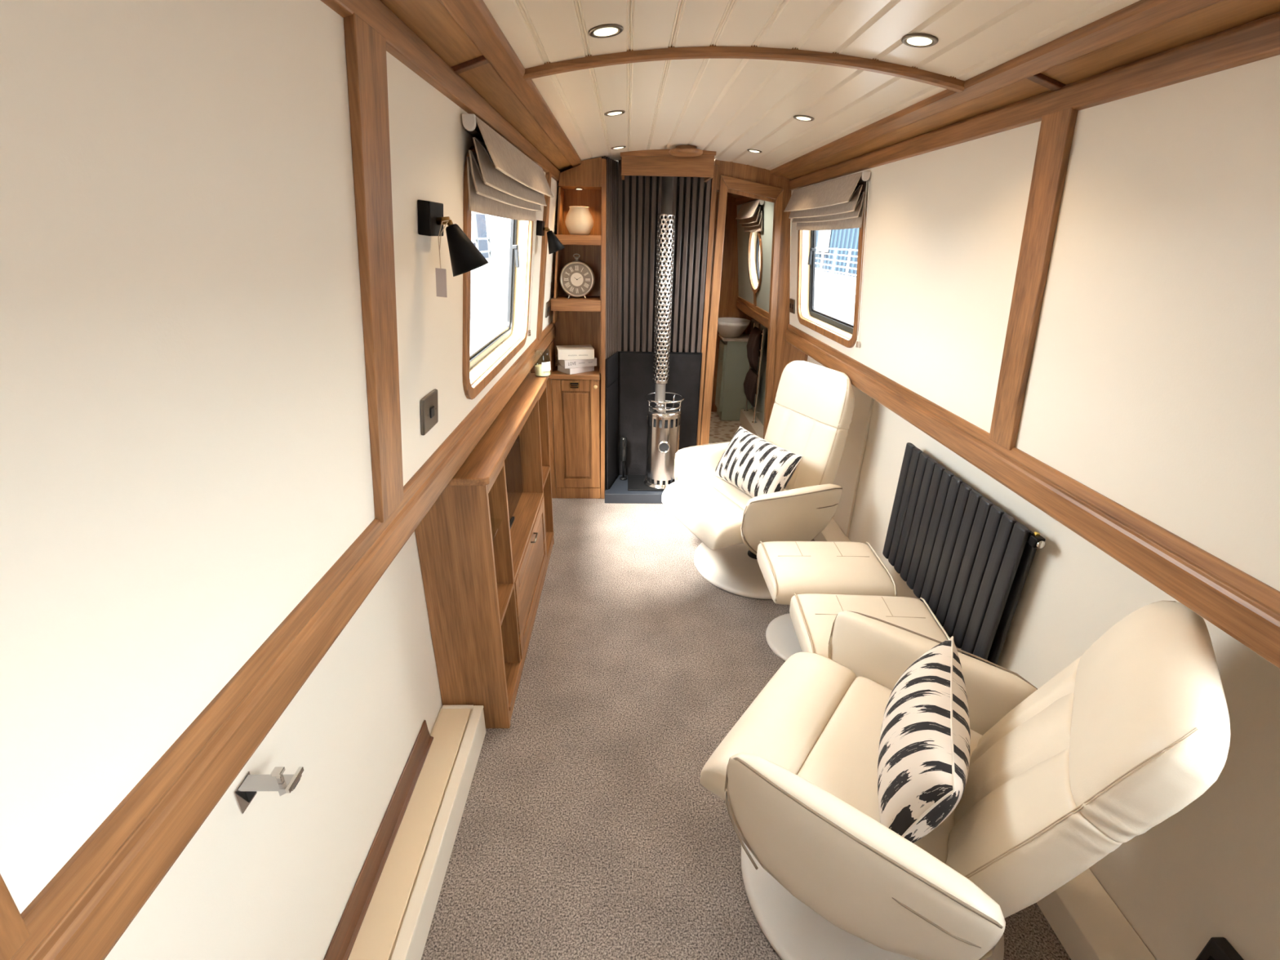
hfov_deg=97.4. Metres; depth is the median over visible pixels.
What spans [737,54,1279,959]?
wall
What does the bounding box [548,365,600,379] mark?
countertop
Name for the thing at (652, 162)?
box
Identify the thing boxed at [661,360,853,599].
recliner chair
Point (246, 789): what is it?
chrome bracket
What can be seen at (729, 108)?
ceiling
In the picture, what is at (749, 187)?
door frame
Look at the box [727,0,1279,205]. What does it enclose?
trim
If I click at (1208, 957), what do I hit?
outlet
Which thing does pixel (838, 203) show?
blind
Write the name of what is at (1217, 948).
wall socket
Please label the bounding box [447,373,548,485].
countertop
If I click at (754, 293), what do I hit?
trim
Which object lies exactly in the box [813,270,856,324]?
ground
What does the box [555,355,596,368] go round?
book
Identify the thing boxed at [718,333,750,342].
countertop
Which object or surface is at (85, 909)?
trim
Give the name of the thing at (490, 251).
railing
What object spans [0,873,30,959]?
trim
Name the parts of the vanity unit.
door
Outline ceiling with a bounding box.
[483,0,1140,170]
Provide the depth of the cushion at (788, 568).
2.30 m
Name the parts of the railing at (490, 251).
post, post, post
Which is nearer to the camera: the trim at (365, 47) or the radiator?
the trim at (365, 47)
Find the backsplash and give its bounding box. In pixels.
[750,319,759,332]
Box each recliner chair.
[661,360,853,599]
[699,600,1230,959]
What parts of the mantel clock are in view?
crown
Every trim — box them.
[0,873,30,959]
[10,320,555,959]
[320,0,581,182]
[343,12,404,522]
[523,44,964,92]
[536,171,551,339]
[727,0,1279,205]
[736,296,1279,668]
[753,292,756,306]
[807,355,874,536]
[988,106,1078,450]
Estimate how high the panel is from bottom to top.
0.884 m
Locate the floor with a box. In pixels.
[421,411,1071,959]
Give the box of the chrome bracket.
[233,766,303,813]
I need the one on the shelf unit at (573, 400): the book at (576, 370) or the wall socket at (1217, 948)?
the book at (576, 370)
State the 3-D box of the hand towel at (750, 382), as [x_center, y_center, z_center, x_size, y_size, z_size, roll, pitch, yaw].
[1.011,-0.847,5.155,0.087,0.286,0.320,1,23,-1]
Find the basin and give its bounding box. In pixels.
[717,317,750,337]
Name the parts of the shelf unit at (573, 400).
panel, panel, cupboard frame, name plate, shelf, cupboard door, raised panel, shelf, panel, panel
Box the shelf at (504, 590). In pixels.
[497,583,513,624]
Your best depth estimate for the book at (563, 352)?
3.50 m
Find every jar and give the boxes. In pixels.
[534,361,551,376]
[564,206,593,235]
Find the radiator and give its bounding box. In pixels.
[882,442,1045,666]
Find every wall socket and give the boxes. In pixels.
[420,389,438,435]
[545,300,550,317]
[789,297,795,314]
[1195,937,1244,959]
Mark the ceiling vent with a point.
(680, 150)
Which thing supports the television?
in the bookcase at (483, 578)
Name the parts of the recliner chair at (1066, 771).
seat, armrest, seat, armrest, backrest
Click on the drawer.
(526, 514)
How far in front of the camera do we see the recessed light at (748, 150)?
2.83 m
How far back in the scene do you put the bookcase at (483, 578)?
1.95 m
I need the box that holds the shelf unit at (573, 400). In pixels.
[546,156,606,498]
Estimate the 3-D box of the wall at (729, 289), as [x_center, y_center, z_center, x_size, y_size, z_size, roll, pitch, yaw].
[0.351,-1.681,5.422,1.565,2.100,0.030,1,23,-1]
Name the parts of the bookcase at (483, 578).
panel, rail, board, drop door, inset panel, handle, panel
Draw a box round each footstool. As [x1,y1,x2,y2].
[756,541,897,661]
[789,592,950,657]
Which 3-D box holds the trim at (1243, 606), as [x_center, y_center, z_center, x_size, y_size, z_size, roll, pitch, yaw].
[1.015,-0.330,2.234,0.044,0.113,6.920,1,23,-1]
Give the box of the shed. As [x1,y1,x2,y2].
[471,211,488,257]
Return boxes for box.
[620,149,715,182]
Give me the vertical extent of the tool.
0.315 m
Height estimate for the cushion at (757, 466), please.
0.252 m
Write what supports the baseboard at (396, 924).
attached to the wall at (185, 455)
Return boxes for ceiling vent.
[669,145,702,156]
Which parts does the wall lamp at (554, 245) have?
lamp shade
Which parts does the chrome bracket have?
wall plate, arm plate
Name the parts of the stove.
casing, plate, guard rail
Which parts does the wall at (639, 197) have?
timber panel, header panel, timber panel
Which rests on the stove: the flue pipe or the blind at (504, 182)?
the flue pipe
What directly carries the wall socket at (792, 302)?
attached to the wall at (1153, 383)
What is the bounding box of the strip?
[324,720,433,959]
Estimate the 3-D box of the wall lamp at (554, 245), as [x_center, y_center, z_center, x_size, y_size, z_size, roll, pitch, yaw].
[-0.424,-1.143,2.655,0.136,0.146,0.094,1,23,-1]
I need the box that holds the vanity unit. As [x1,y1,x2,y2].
[715,319,759,421]
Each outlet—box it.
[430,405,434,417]
[1206,955,1214,959]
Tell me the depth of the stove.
3.74 m
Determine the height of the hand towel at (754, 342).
0.356 m
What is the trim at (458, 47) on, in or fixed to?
attached to the wall at (185, 455)
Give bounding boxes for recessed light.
[588,23,623,38]
[604,110,625,115]
[610,146,626,149]
[746,149,761,153]
[793,115,814,121]
[901,33,937,47]
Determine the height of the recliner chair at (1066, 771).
1.015 m
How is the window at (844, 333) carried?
in the wall at (1153, 383)
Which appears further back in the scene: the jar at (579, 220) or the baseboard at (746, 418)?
the baseboard at (746, 418)
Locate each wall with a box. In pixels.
[0,0,561,959]
[530,159,808,482]
[601,155,617,489]
[702,191,760,412]
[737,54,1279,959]
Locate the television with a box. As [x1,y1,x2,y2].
[504,434,523,528]
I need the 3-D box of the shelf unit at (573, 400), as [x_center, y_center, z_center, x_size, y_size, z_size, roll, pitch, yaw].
[-0.398,-0.857,3.552,0.388,2.044,0.286,1,23,-1]
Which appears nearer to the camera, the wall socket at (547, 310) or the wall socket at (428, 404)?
the wall socket at (428, 404)
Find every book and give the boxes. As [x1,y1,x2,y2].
[555,345,594,359]
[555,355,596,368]
[556,364,594,374]
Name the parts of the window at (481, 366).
metal frame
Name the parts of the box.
moulding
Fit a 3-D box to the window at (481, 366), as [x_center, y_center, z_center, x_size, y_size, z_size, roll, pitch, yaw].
[-0.514,-0.739,2.007,0.155,0.676,1.090,1,23,-1]
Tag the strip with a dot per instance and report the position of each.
(342, 943)
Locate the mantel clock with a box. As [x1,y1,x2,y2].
[559,253,595,298]
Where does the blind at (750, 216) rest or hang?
attached to the wall at (1153, 383)
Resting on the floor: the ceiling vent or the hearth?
the hearth
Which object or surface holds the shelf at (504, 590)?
attached to the bookcase at (483, 578)
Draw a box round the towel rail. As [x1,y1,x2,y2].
[743,322,764,422]
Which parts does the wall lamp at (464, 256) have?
arm, lamp shade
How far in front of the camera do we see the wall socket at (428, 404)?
1.31 m
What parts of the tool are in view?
rod, handle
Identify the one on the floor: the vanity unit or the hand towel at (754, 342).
the vanity unit
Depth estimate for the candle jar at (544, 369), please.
2.80 m
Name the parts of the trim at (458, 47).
cross trim, moulding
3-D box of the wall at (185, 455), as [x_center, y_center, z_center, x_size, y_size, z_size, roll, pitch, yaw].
[-0.567,0.094,1.375,0.288,2.028,5.070,1,23,-1]
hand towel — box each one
[743,368,759,407]
[746,326,762,373]
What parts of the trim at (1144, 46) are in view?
cross trim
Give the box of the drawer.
[510,492,542,582]
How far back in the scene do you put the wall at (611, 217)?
3.53 m
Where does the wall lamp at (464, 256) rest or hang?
attached to the wall at (185, 455)
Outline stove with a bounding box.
[627,391,684,491]
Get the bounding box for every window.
[462,146,533,399]
[747,231,763,293]
[796,189,866,347]
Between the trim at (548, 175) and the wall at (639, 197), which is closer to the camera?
the trim at (548, 175)
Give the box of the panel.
[619,351,702,475]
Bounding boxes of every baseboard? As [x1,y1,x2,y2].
[347,705,485,959]
[739,408,764,439]
[784,488,1155,959]
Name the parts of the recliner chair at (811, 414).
armrest, seat, seat, armrest, backrest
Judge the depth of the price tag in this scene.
1.19 m
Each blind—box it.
[461,113,553,336]
[735,200,764,232]
[783,171,871,347]
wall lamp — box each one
[417,200,488,276]
[536,220,564,253]
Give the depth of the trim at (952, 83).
1.38 m
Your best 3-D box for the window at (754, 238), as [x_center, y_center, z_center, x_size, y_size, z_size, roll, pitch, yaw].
[0.956,-1.772,4.507,0.141,0.526,0.524,1,23,-1]
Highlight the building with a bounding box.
[815,227,858,277]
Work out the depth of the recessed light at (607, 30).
1.21 m
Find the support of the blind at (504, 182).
attached to the window at (481, 366)
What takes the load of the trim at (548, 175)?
attached to the wall at (185, 455)
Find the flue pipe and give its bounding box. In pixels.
[653,176,675,406]
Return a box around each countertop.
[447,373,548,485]
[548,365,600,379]
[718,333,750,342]
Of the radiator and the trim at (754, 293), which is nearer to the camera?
the radiator
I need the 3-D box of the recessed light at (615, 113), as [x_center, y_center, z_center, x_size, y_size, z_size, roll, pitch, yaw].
[-0.091,-1.320,2.026,0.075,0.013,0.076,3,23,4]
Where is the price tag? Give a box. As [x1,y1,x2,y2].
[435,219,448,297]
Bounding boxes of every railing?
[471,236,502,263]
[815,247,857,280]
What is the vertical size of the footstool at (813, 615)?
0.437 m
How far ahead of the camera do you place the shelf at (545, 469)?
2.98 m
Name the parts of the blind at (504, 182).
cord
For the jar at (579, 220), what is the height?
0.147 m
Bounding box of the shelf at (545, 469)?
[542,466,550,488]
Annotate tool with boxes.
[619,435,626,480]
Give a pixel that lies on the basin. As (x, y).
(731, 327)
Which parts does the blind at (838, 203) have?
cord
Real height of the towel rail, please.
0.826 m
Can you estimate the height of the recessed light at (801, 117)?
0.013 m
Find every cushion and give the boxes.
[712,426,803,497]
[756,541,897,604]
[877,635,970,843]
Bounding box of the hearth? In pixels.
[604,475,662,503]
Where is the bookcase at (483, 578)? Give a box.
[414,373,554,728]
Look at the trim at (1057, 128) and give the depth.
1.39 m
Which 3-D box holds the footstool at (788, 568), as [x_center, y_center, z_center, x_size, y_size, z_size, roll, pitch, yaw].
[0.768,0.527,2.437,0.498,0.437,0.396,1,23,-1]
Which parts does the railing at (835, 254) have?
post, post, post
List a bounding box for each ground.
[470,241,510,352]
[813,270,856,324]
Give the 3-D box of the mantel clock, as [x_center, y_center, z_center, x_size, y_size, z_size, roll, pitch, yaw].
[-0.376,-1.217,3.362,0.210,0.251,0.047,1,23,-1]
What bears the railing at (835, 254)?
on the ground at (834, 296)
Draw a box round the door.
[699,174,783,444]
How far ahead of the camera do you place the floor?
1.88 m
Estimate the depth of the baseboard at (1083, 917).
1.40 m
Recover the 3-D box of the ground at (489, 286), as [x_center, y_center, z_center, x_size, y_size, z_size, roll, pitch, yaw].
[-20.878,-2.732,9.270,38.100,1.550,100.000,1,23,-1]
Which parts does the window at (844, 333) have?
metal frame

